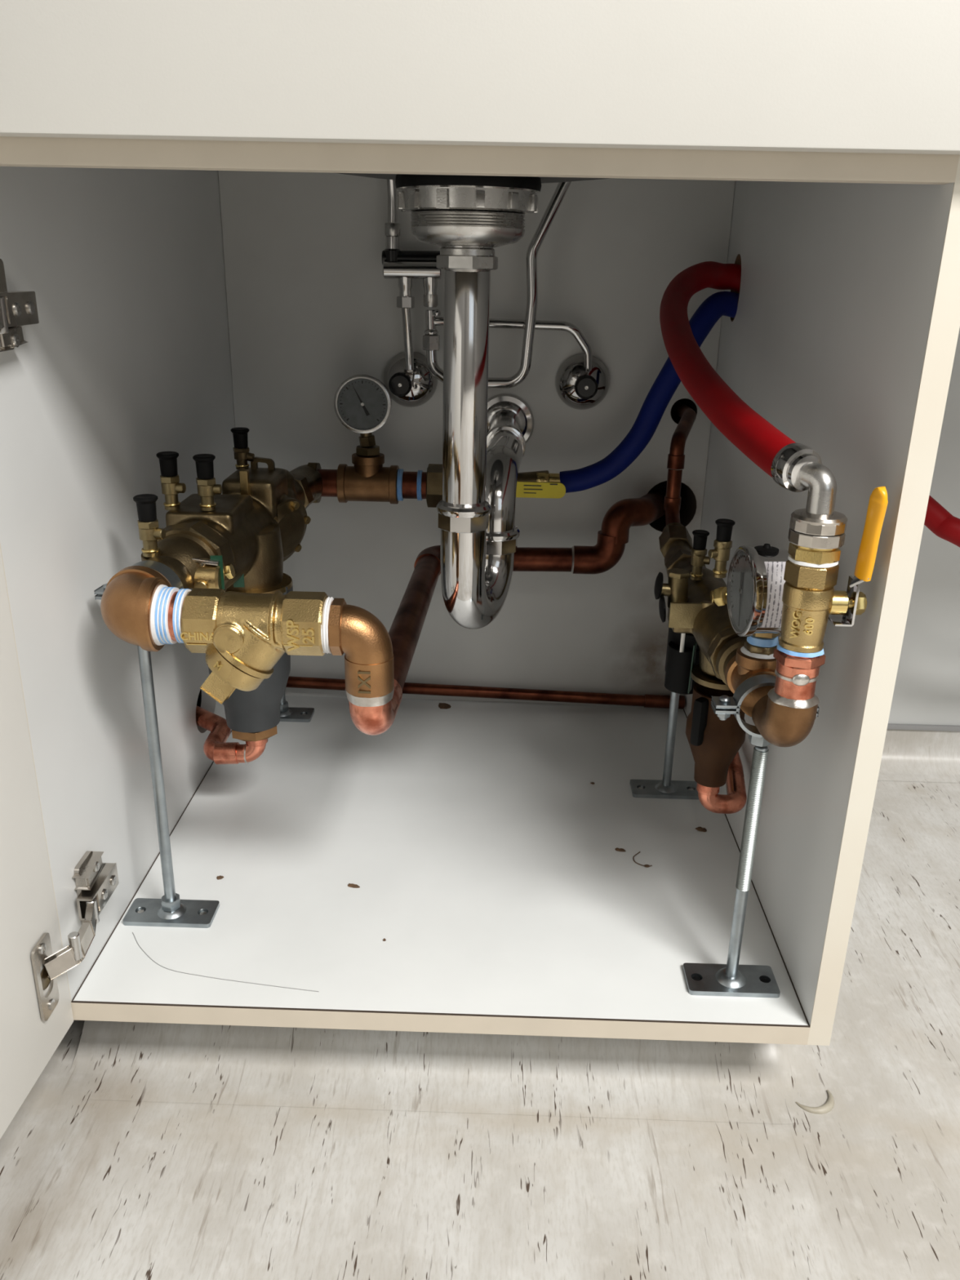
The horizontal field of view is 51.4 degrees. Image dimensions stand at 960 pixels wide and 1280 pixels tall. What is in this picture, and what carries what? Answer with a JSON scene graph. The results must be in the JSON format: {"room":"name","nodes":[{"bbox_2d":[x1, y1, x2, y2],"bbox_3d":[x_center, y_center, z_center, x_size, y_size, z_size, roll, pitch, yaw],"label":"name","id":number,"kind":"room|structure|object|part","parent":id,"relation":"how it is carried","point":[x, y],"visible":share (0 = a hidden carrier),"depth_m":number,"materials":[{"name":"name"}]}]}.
{"room":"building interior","nodes":[
{"label":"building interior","id":0,"kind":"room"},
{"bbox_2d":[196,689,201,706],"bbox_3d":[-0.441,-0.371,-0.683,0.050,2.500,3.665,2,21,1],"label":"wall","id":1,"kind":"structure","parent":0,"point":[199,699],"depth_m":1.40,"materials":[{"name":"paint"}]},
{"bbox_2d":[0,1020,93,1255],"bbox_3d":[-0.409,0.854,-0.530,0.070,0.100,3.088,2,21,1],"label":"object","id":2,"kind":"structure","parent":1,"relation":"attached to","point":[30,1140],"depth_m":0.81,"materials":[{"name":"plastic"}]},
{"bbox_2d":[69,994,867,1124],"bbox_3d":[0.004,0.253,1.110,0.713,0.082,0.609,2,21,1],"label":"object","id":3,"kind":"structure","parent":1,"relation":"attached to","point":[127,1061],"depth_m":0.88,"materials":[{"name":"plastic"}]},
{"bbox_2d":[0,780,959,1279],"bbox_3d":[1.196,0.867,-0.260,3.275,0.050,3.665,2,21,1],"label":"floor","id":4,"kind":"structure","parent":0,"point":[870,1189],"depth_m":0.78,"materials":[{"name":"tile"}]},
{"bbox_2d":[795,1089,834,1114],"bbox_3d":[0.291,0.399,0.856,0.035,0.007,0.019,-7,22,-21],"label":"bead","id":5,"kind":"object","parent":4,"relation":"on","point":[828,1105],"visible":1,"depth_m":0.85},
{"bbox_3d":[-0.031,0.228,1.176,0.590,0.082,0.551,2,21,1],"label":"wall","id":6,"kind":"structure","parent":4,"relation":"on","visible":0},
{"bbox_2d":[0,0,959,1138],"bbox_3d":[0.031,-0.068,0.689,0.788,0.818,1.223,2,21,1],"label":"base cabinet","id":7,"kind":"object","parent":6,"relation":"on","point":[187,260],"visible":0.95,"depth_m":0.85,"materials":[{"name":"white laminate"}]},
{"bbox_3d":[-0.309,-0.195,0.614,0.021,0.030,0.076,5,21,9],"label":"arm","id":8,"kind":"part","parent":7,"relation":"part of","materials":[{"name":"silver metal"}]},
{"bbox_3d":[-0.320,-0.221,0.659,0.004,0.058,0.030,2,21,1],"label":"mounting plate","id":9,"kind":"part","parent":7,"relation":"part of","materials":[{"name":"silver metal"}]},
{"bbox_3d":[-0.353,0.112,0.429,0.018,0.651,0.589,2,21,3],"label":"door","id":10,"kind":"part","parent":7,"relation":"part of","materials":[{"name":"beige laminate"}]},
{"bbox_3d":[-0.332,0.257,0.761,0.002,0.066,0.027,2,21,1],"label":"cup plate","id":11,"kind":"part","parent":7,"relation":"part of","materials":[{"name":"silver metal"}]},
{"bbox_2d":[40,966,50,990],"bbox_3d":[-0.332,0.257,0.761,0.002,0.019,0.019,2,21,1],"label":"cup","id":12,"kind":"object","parent":7,"relation":"on","point":[45,971],"depth_m":0.76,"materials":[{"name":"metal"}]},
{"bbox_3d":[-0.318,0.235,0.790,0.021,0.030,0.076,5,21,9],"label":"arm","id":13,"kind":"part","parent":7,"relation":"part of","materials":[{"name":"silver metal"}]},
{"bbox_3d":[-0.329,0.208,0.835,0.004,0.058,0.030,2,21,1],"label":"mounting plate","id":14,"kind":"part","parent":7,"relation":"part of","materials":[{"name":"silver metal"}]},
{"bbox_3d":[-0.327,-0.182,0.972,0.018,0.818,0.632,2,21,1],"label":"panel","id":15,"kind":"part","parent":7,"relation":"part of","materials":[{"name":"white laminate"}]},
{"bbox_2d":[93,560,219,928],"bbox_3d":[-0.275,0.096,0.864,0.093,0.339,0.036,2,21,1],"label":"stand","id":16,"kind":"object","parent":7,"relation":"on","point":[169,910],"visible":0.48,"depth_m":0.90,"materials":[{"name":"metal"}]},
{"bbox_3d":[-0.282,0.121,0.873,0.010,0.278,0.010,2,21,1],"label":"rod","id":17,"kind":"part","parent":16,"relation":"part of","materials":[{"name":"metal"}]},
{"bbox_3d":[-0.285,0.253,0.923,0.080,0.004,0.036,2,21,1],"label":"plate","id":18,"kind":"part","parent":16,"relation":"part of","materials":[{"name":"metal"}]},
{"bbox_2d":[133,426,323,594],"bbox_3d":[-0.230,-0.131,1.014,0.100,0.154,0.489,5,21,10],"label":"backflow preventer","id":19,"kind":"object","parent":16,"relation":"on","point":[238,539],"visible":0.89,"depth_m":0.93,"materials":[{"name":"brown metal"}]},
{"bbox_2d":[100,565,171,651],"bbox_3d":[-0.272,-0.024,0.781,0.057,0.059,0.073,2,21,1],"label":"pipe elbow","id":20,"kind":"object","parent":19,"relation":"attached to","point":[126,599],"visible":0.69,"depth_m":0.76,"materials":[{"name":"brown metal"}]},
{"bbox_2d":[150,584,191,645],"bbox_3d":[-0.236,-0.019,0.773,0.038,0.048,0.048,2,21,1],"label":"threaded nipple","id":21,"kind":"object","parent":20,"relation":"attached to","point":[167,602],"visible":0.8,"depth_m":0.76,"materials":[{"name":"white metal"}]},
{"bbox_2d":[180,587,328,704],"bbox_3d":[-0.173,0.006,0.778,0.107,0.090,0.056,2,21,1],"label":"strainer","id":22,"kind":"object","parent":21,"relation":"attached to","point":[242,636],"visible":1,"depth_m":0.75,"materials":[{"name":"gold metal"}]},
{"bbox_2d":[181,587,225,653],"bbox_3d":[-0.212,-0.015,0.774,0.027,0.047,0.047,2,21,1],"label":"socket","id":23,"kind":"object","parent":22,"relation":"attached to","point":[203,610],"depth_m":0.75,"materials":[{"name":"gold metal"}]},
{"bbox_2d":[280,591,328,655],"bbox_3d":[-0.135,-0.013,0.773,0.032,0.046,0.046,2,21,1],"label":"socket","id":24,"kind":"object","parent":22,"relation":"attached to","point":[300,612],"depth_m":0.75,"materials":[{"name":"gold metal"}]},
{"bbox_3d":[-0.239,-0.068,0.850,0.034,0.009,0.010,2,21,1],"label":"bleed handle","id":25,"kind":"part","parent":19,"relation":"part of","materials":[{"name":"silver metal"}]},
{"bbox_2d":[208,578,293,741],"bbox_3d":[-0.238,0.019,1.028,0.085,0.168,0.085,20,28,41],"label":"funnel","id":26,"kind":"object","parent":19,"relation":"attached to","point":[254,715],"visible":0.38,"depth_m":1.02,"materials":[{"name":"grey plastic"}]},
{"bbox_2d":[195,705,267,764],"bbox_3d":[-0.298,0.098,1.106,0.052,0.040,0.170,-17,27,-39],"label":"drain","id":27,"kind":"object","parent":26,"relation":"attached to","point":[215,747],"visible":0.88,"depth_m":1.06,"materials":[{"name":"orange metal"}]},
{"bbox_2d":[213,738,267,764],"bbox_3d":[-0.255,0.116,1.065,0.057,0.038,0.024,2,21,1],"label":"socket","id":28,"kind":"object","parent":27,"relation":"attached to","point":[228,753],"depth_m":1.06,"materials":[{"name":"orange metal"}]},
{"bbox_2d":[289,462,323,509],"bbox_3d":[-0.219,-0.182,1.193,0.058,0.052,0.116,2,21,1],"label":"outlet","id":29,"kind":"object","parent":19,"relation":"attached to","point":[307,477],"depth_m":1.17,"materials":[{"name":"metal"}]},
{"bbox_2d":[317,444,426,504],"bbox_3d":[-0.129,-0.201,1.218,0.141,0.070,0.047,2,21,1],"label":"pipe tee","id":30,"kind":"object","parent":19,"relation":"attached to","point":[367,480],"visible":0.97,"depth_m":1.20,"materials":[{"name":"brown metal"}]},
{"bbox_2d":[333,373,391,447],"bbox_3d":[-0.139,-0.274,1.190,0.068,0.086,0.030,2,21,1],"label":"pressure gauge","id":31,"kind":"object","parent":30,"relation":"attached to","point":[362,403],"visible":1,"depth_m":1.18,"materials":[{"name":"metal"}]},
{"bbox_3d":[-0.139,-0.278,1.175,0.062,0.062,0.004,2,21,1],"label":"glass","id":32,"kind":"part","parent":31,"relation":"part of","materials":[{"name":"white"}]},
{"bbox_3d":[-0.136,-0.245,1.202,0.021,0.024,0.019,2,21,1],"label":"stem","id":33,"kind":"part","parent":31,"relation":"part of","materials":[{"name":"brown metal"}]},
{"bbox_2d":[426,463,565,507],"bbox_3d":[0.022,-0.185,1.214,0.173,0.050,0.064,2,21,1],"label":"valve","id":34,"kind":"object","parent":30,"relation":"attached to","point":[536,484],"visible":0.38,"depth_m":1.20,"materials":[{"name":"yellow metal"}]},
{"bbox_3d":[0.059,-0.179,1.189,0.086,0.018,0.004,2,21,1],"label":"lever","id":35,"kind":"part","parent":34,"relation":"part of","materials":[{"name":"yellow plastic"}]},
{"bbox_2d":[524,484,557,493],"bbox_3d":[0.072,-0.180,1.186,0.040,0.012,0.001,2,21,1],"label":"print","id":36,"kind":"object","parent":34,"relation":"attached to","point":[528,488],"depth_m":1.19,"materials":[{"name":"black"}]},
{"bbox_2d":[216,875,223,879],"bbox_3d":[-0.255,0.233,0.980,0.007,0.002,0.006,-11,24,-30],"label":"flake","id":37,"kind":"object","parent":7,"relation":"on","point":[220,877],"visible":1,"depth_m":0.98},
{"bbox_2d":[280,692,314,722],"bbox_3d":[-0.261,-0.032,1.281,0.080,0.285,0.036,2,21,1],"label":"stand","id":38,"kind":"object","parent":7,"relation":"on","point":[287,713],"visible":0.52,"depth_m":1.32,"materials":[{"name":"metal"}]},
{"bbox_3d":[-0.261,-0.034,1.280,0.010,0.281,0.010,2,21,1],"label":"rod","id":39,"kind":"part","parent":38,"relation":"part of","materials":[{"name":"metal"}]},
{"bbox_3d":[-0.264,0.099,1.331,0.080,0.004,0.036,2,21,1],"label":"plate","id":40,"kind":"part","parent":38,"relation":"part of","materials":[{"name":"metal"}]},
{"bbox_2d":[347,883,359,888],"bbox_3d":[-0.123,0.239,0.971,0.013,0.002,0.005,8,22,17],"label":"flake","id":41,"kind":"object","parent":7,"relation":"on","point":[350,885],"visible":1,"depth_m":0.97,"materials":[{"name":"brown"}]},
{"bbox_2d":[383,351,437,407],"bbox_3d":[-0.087,-0.316,1.218,0.068,0.068,0.040,2,21,1],"label":"valve","id":42,"kind":"object","parent":7,"relation":"attached to","point":[414,388],"visible":0.94,"depth_m":1.22,"materials":[{"name":"silver metal"}]},
{"bbox_3d":[-0.096,-0.311,1.213,0.028,0.028,0.026,2,21,1],"label":"knob","id":43,"kind":"part","parent":42,"relation":"part of","materials":[{"name":"black plastic"}]},
{"bbox_2d":[401,308,413,370],"bbox_3d":[-0.086,-0.359,1.187,0.012,0.074,0.023,6,21,12],"label":"tube","id":44,"kind":"object","parent":42,"relation":"attached to","point":[406,313],"visible":1,"depth_m":1.19,"materials":[{"name":"silver metal"}]},
{"bbox_2d":[382,222,441,308],"bbox_3d":[-0.079,-0.433,1.156,0.070,0.092,0.035,2,21,1],"label":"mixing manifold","id":45,"kind":"object","parent":7,"relation":"attached to","point":[404,266],"visible":0.91,"depth_m":1.15,"materials":[{"name":"silver metal"}]},
{"bbox_2d":[386,179,397,222],"bbox_3d":[-0.102,-0.518,1.121,0.013,0.093,0.031,8,22,17],"label":"tube","id":46,"kind":"object","parent":45,"relation":"attached to","point":[391,186],"visible":0.43,"depth_m":1.13,"materials":[{"name":"silver metal"}]},
{"bbox_2d":[386,235,399,248],"bbox_3d":[-0.101,-0.458,1.155,0.016,0.018,0.016,2,21,1],"label":"socket","id":47,"kind":"object","parent":45,"relation":"attached to","point":[392,242],"depth_m":1.15,"materials":[{"name":"silver metal"}]},
{"bbox_2d":[397,276,412,296],"bbox_3d":[-0.087,-0.412,1.158,0.017,0.026,0.018,2,21,1],"label":"socket","id":48,"kind":"object","parent":45,"relation":"attached to","point":[405,283],"depth_m":1.15,"materials":[{"name":"silver metal"}]},
{"bbox_2d":[422,277,437,294],"bbox_3d":[-0.058,-0.412,1.157,0.017,0.026,0.018,2,21,1],"label":"socket","id":49,"kind":"object","parent":45,"relation":"attached to","point":[429,284],"depth_m":1.15,"materials":[{"name":"silver metal"}]},
{"bbox_2d":[422,309,443,351],"bbox_3d":[-0.051,-0.366,1.176,0.032,0.047,0.022,2,21,1],"label":"valve","id":50,"kind":"object","parent":45,"relation":"attached to","point":[431,338],"visible":0.94,"depth_m":1.17,"materials":[{"name":"silver metal"}]},
{"bbox_2d":[426,181,571,388],"bbox_3d":[0.026,-0.422,1.135,0.181,0.267,0.017,5,21,10],"label":"tube","id":51,"kind":"object","parent":50,"relation":"attached to","point":[562,188],"visible":0.79,"depth_m":1.14,"materials":[{"name":"silver metal"}]},
{"bbox_3d":[-0.026,0.200,1.108,0.599,0.018,0.632,2,21,1],"label":"panel","id":52,"kind":"part","parent":7,"relation":"part of","materials":[{"name":"white laminate"}]},
{"bbox_2d":[438,702,451,708],"bbox_3d":[-0.048,0.090,1.370,0.018,0.001,0.020,2,21,1],"label":"flake","id":53,"kind":"object","parent":7,"relation":"on","point":[442,705],"visible":1,"depth_m":1.37,"materials":[{"name":"brown"}]},
{"bbox_3d":[-0.021,-0.311,0.586,0.599,0.068,0.016,2,21,1],"label":"rail","id":54,"kind":"part","parent":7,"relation":"part of","materials":[{"name":"beige wood"}]},
{"bbox_3d":[-0.010,-0.292,1.253,0.599,0.800,0.012,2,21,1],"label":"panel","id":55,"kind":"part","parent":7,"relation":"part of","materials":[{"name":"white laminate"}]},
{"bbox_3d":[0.047,-0.362,0.543,0.766,0.166,0.020,2,21,1],"label":"drawer","id":56,"kind":"part","parent":7,"relation":"part of","materials":[{"name":"beige laminate"}]},
{"bbox_2d":[285,675,684,709],"bbox_3d":[-0.017,0.071,1.365,0.591,0.032,0.018,2,21,1],"label":"copper pipe","id":57,"kind":"object","parent":7,"relation":"on","point":[647,700],"visible":0.9,"depth_m":1.36,"materials":[{"name":"brown metal"}]},
{"bbox_2d":[555,353,609,409],"bbox_3d":[0.126,-0.312,1.214,0.068,0.068,0.040,2,21,1],"label":"valve","id":58,"kind":"object","parent":7,"relation":"attached to","point":[579,388],"visible":0.98,"depth_m":1.21,"materials":[{"name":"silver metal"}]},
{"bbox_2d":[488,318,592,371],"bbox_3d":[0.050,-0.350,1.188,0.176,0.065,0.023,-1,21,-6],"label":"tube","id":59,"kind":"object","parent":58,"relation":"attached to","point":[574,331],"visible":0.57,"depth_m":1.18,"materials":[{"name":"silver metal"}]},
{"bbox_3d":[0.128,-0.307,1.208,0.028,0.028,0.026,2,21,1],"label":"knob","id":60,"kind":"part","parent":58,"relation":"part of","materials":[{"name":"black plastic"}]},
{"bbox_2d":[614,847,626,851],"bbox_3d":[0.147,0.219,1.040,0.011,0.002,0.006,2,21,1],"label":"flake","id":61,"kind":"object","parent":7,"relation":"on","point":[617,849],"visible":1,"depth_m":1.04,"materials":[{"name":"brown"}]},
{"bbox_2d":[632,851,652,867],"bbox_3d":[0.164,0.225,1.023,0.014,0.002,0.029,-5,22,-17],"label":"curled leaf","id":62,"kind":"object","parent":7,"relation":"on","point":[645,865],"visible":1,"depth_m":1.01,"materials":[{"name":"brown plant"}]},
{"bbox_2d":[559,291,738,493],"bbox_3d":[0.237,-0.259,1.187,0.279,0.297,0.068,-2,21,-9],"label":"hose","id":63,"kind":"object","parent":7,"relation":"attached to","point":[720,304],"visible":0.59,"depth_m":1.16,"materials":[{"name":"blue rubber"}]},
{"bbox_2d":[630,691,698,799],"bbox_3d":[0.218,0.066,1.119,0.080,0.235,0.036,2,21,1],"label":"stand","id":64,"kind":"object","parent":7,"relation":"on","point":[666,788],"visible":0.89,"depth_m":1.15,"materials":[{"name":"metal"}]},
{"bbox_3d":[0.216,0.174,1.160,0.080,0.004,0.036,2,21,1],"label":"plate","id":65,"kind":"part","parent":64,"relation":"part of","materials":[{"name":"metal"}]},
{"bbox_3d":[0.218,0.064,1.118,0.010,0.231,0.010,2,21,1],"label":"rod","id":66,"kind":"part","parent":64,"relation":"part of","materials":[{"name":"metal"}]},
{"bbox_2d":[647,398,697,532],"bbox_3d":[0.248,-0.252,1.351,0.074,0.176,0.180,2,21,1],"label":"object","id":67,"kind":"structure","parent":7,"relation":"attached to","point":[687,510],"depth_m":1.33,"materials":[{"name":"brown rubber"}]},
{"bbox_2d":[348,487,666,735],"bbox_3d":[-0.013,-0.078,1.103,0.244,0.100,0.684,13,24,28],"label":"copper pipe","id":68,"kind":"object","parent":67,"relation":"attached to","point":[406,628],"visible":0.8,"depth_m":1.21,"materials":[{"name":"brown metal"}]},
{"bbox_2d":[320,596,394,706],"bbox_3d":[-0.094,0.007,0.779,0.054,0.083,0.044,2,21,1],"label":"pipe elbow","id":69,"kind":"object","parent":68,"relation":"on","point":[353,631],"visible":1,"depth_m":0.76,"materials":[{"name":"brown metal"}]},
{"bbox_2d":[658,403,696,557],"bbox_3d":[0.239,-0.188,1.176,0.040,0.150,0.237,5,21,11],"label":"copper riser","id":70,"kind":"object","parent":7,"relation":"attached to","point":[674,533],"visible":0.96,"depth_m":1.14,"materials":[{"name":"brown metal"}]},
{"bbox_2d":[663,495,680,510],"bbox_3d":[0.224,-0.159,1.162,0.019,0.016,0.019,2,21,1],"label":"socket","id":71,"kind":"object","parent":70,"relation":"attached to","point":[671,502],"depth_m":1.15,"materials":[{"name":"orange metal"}]},
{"bbox_2d":[666,453,684,469],"bbox_3d":[0.225,-0.205,1.145,0.019,0.016,0.019,2,21,1],"label":"socket","id":72,"kind":"object","parent":70,"relation":"attached to","point":[675,461],"depth_m":1.14,"materials":[{"name":"orange metal"}]},
{"bbox_2d":[653,518,746,694],"bbox_3d":[0.209,-0.036,0.952,0.089,0.186,0.302,2,21,1],"label":"backflow preventer","id":73,"kind":"object","parent":7,"relation":"attached to","point":[702,638],"visible":0.76,"depth_m":0.92,"materials":[{"name":"brown metal"}]},
{"bbox_3d":[0.167,-0.051,0.932,0.006,0.026,0.026,2,21,1],"label":"black knob","id":74,"kind":"part","parent":73,"relation":"part of","materials":[{"name":"black plastic"}]},
{"bbox_3d":[0.171,-0.029,0.934,0.006,0.026,0.026,2,21,1],"label":"black knob","id":75,"kind":"part","parent":73,"relation":"part of","materials":[{"name":"black plastic"}]},
{"bbox_3d":[0.196,-0.024,0.908,0.048,0.027,0.020,2,21,1],"label":"plate","id":76,"kind":"part","parent":73,"relation":"part of","materials":[{"name":"gold metal"}]},
{"bbox_2d":[685,682,746,787],"bbox_3d":[0.222,0.090,0.941,0.055,0.095,0.055,2,21,1],"label":"funnel","id":77,"kind":"object","parent":73,"relation":"attached to","point":[713,742],"visible":0.84,"depth_m":0.92,"materials":[{"name":"brown"}]},
{"bbox_2d":[724,635,777,716],"bbox_3d":[0.221,0.025,0.791,0.042,0.063,0.046,2,21,1],"label":"pipe tee","id":78,"kind":"object","parent":73,"relation":"attached to","point":[755,657],"visible":0.62,"depth_m":0.78,"materials":[{"name":"brown metal"}]},
{"bbox_2d":[726,543,789,638],"bbox_3d":[0.215,-0.036,0.758,0.040,0.075,0.070,2,21,1],"label":"pressure gauge","id":79,"kind":"object","parent":78,"relation":"attached to","point":[756,581],"visible":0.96,"depth_m":0.74,"materials":[{"name":"silver metal"}]},
{"bbox_3d":[0.198,-0.037,0.758,0.001,0.064,0.064,0,21,-3],"label":"glass","id":80,"kind":"part","parent":79,"relation":"part of","materials":[{"name":"white"}]},
{"bbox_3d":[0.222,-0.009,0.778,0.025,0.010,0.021,6,21,13],"label":"stem","id":81,"kind":"part","parent":79,"relation":"part of","materials":[{"name":"gold metal"}]},
{"bbox_2d":[695,826,706,831],"bbox_3d":[0.240,0.205,1.081,0.013,0.002,0.008,11,23,24],"label":"flake","id":82,"kind":"object","parent":7,"relation":"on","point":[699,828],"visible":1,"depth_m":1.08,"materials":[{"name":"brown"}]},
{"bbox_2d":[696,751,746,813],"bbox_3d":[0.255,0.123,1.021,0.047,0.049,0.164,8,22,18],"label":"copper pipe","id":83,"kind":"object","parent":7,"relation":"attached to","point":[735,799],"visible":0.62,"depth_m":0.96,"materials":[{"name":"orange metal"}]},
{"bbox_2d":[696,782,719,795],"bbox_3d":[0.220,0.140,0.960,0.022,0.011,0.022,2,21,1],"label":"socket","id":84,"kind":"object","parent":83,"relation":"attached to","point":[702,790],"depth_m":0.95,"materials":[{"name":"orange metal"}]},
{"bbox_2d":[682,674,819,997],"bbox_3d":[0.215,0.161,0.802,0.079,0.281,0.036,2,21,1],"label":"stand","id":85,"kind":"object","parent":7,"relation":"on","point":[731,979],"visible":0.94,"depth_m":0.82,"materials":[{"name":"metal"}]},
{"bbox_3d":[0.214,0.290,0.851,0.076,0.004,0.036,2,21,1],"label":"plate","id":86,"kind":"part","parent":85,"relation":"part of","materials":[{"name":"metal"}]},
{"bbox_3d":[0.216,0.185,0.811,0.010,0.220,0.010,2,21,1],"label":"rod","id":87,"kind":"part","parent":85,"relation":"part of","materials":[{"name":"metal"}]},
{"bbox_2d":[751,687,819,746],"bbox_3d":[0.223,0.057,0.726,0.035,0.047,0.048,-1,21,-6],"label":"pipe elbow","id":88,"kind":"object","parent":85,"relation":"on","point":[782,722],"visible":0.93,"depth_m":0.71,"materials":[{"name":"brown metal"}]},
{"bbox_2d":[773,648,825,700],"bbox_3d":[0.225,0.024,0.707,0.033,0.036,0.034,2,21,1],"label":"coupling","id":89,"kind":"object","parent":88,"relation":"attached to","point":[797,677],"visible":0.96,"depth_m":0.70,"materials":[{"name":"orange metal"}]},
{"bbox_2d":[777,486,888,657],"bbox_3d":[0.237,-0.048,0.677,0.058,0.121,0.034,7,21,15],"label":"valve","id":90,"kind":"object","parent":89,"relation":"attached to","point":[809,597],"visible":0.96,"depth_m":0.68,"materials":[{"name":"gold metal"}]},
{"bbox_2d":[770,442,847,564],"bbox_3d":[0.224,-0.093,0.671,0.036,0.074,0.053,-9,23,-24],"label":"pipe elbow","id":91,"kind":"object","parent":90,"relation":"attached to","point":[816,532],"visible":1,"depth_m":0.66,"materials":[{"name":"silver metal"}]},
{"bbox_3d":[0.253,-0.026,0.688,0.026,0.017,0.017,2,21,1],"label":"stem","id":92,"kind":"part","parent":90,"relation":"part of","materials":[{"name":"gold metal"}]},
{"bbox_3d":[0.254,-0.030,0.685,0.025,0.040,0.021,8,22,18],"label":"lever","id":93,"kind":"part","parent":90,"relation":"part of","materials":[{"name":"silver metal"}]},
{"bbox_2d":[659,261,959,547],"bbox_3d":[0.626,-0.260,0.903,0.902,0.571,0.554,2,21,1],"label":"hose","id":94,"kind":"object","parent":7,"relation":"attached to","point":[760,441],"visible":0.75,"depth_m":0.87,"materials":[{"name":"red rubber"}]},
{"bbox_3d":[0.291,-0.166,0.961,0.018,0.818,0.632,2,21,1],"label":"panel","id":95,"kind":"part","parent":7,"relation":"part of","materials":[{"name":"white laminate"}]},
{"bbox_3d":[0.505,-0.561,0.805,1.770,0.039,0.690,2,21,1],"label":"countertop","id":96,"kind":"structure","parent":7,"relation":"on","visible":0},
{"bbox_2d":[337,173,612,183],"bbox_3d":[-0.008,-0.444,0.767,0.380,0.160,0.380,2,21,1],"label":"sink bowl","id":97,"kind":"object","parent":96,"relation":"attached to","point":[388,176],"visible":0.02,"depth_m":0.82,"materials":[{"name":"metal"}]},
{"bbox_2d":[395,173,541,629],"bbox_3d":[-0.003,-0.244,1.023,0.117,0.396,0.455,2,21,3],"label":"sink drain","id":98,"kind":"object","parent":97,"relation":"attached to","point":[484,440],"visible":0.99,"depth_m":0.84,"materials":[{"name":"silver metal"}]},
{"bbox_3d":[0.023,-0.191,1.109,0.046,0.091,0.327,2,21,1],"label":"trap arm","id":99,"kind":"part","parent":98,"relation":"part of","materials":[{"name":"silver metal"}]},
{"bbox_2d":[888,328,959,725],"bbox_3d":[1.268,-0.981,1.027,3.275,2.500,0.050,2,21,1],"label":"wall","id":100,"kind":"structure","parent":0,"point":[926,690],"depth_m":1.38,"materials":[{"name":"white paint"}]},
{"bbox_2d":[877,728,959,782],"bbox_3d":[1.578,0.189,1.402,2.604,0.058,0.055,2,21,1],"label":"baseboard","id":101,"kind":"structure","parent":100,"relation":"attached to","point":[908,755],"depth_m":1.44,"materials":[{"name":"plastic"}]},
{"bbox_2d":[887,723,959,731],"bbox_3d":[1.579,0.151,1.416,2.604,0.007,0.006,2,21,1],"label":"trim","id":102,"kind":"structure","parent":100,"relation":"attached to","point":[890,726],"depth_m":1.43,"materials":[{"name":"grey plastic"}]}
]}

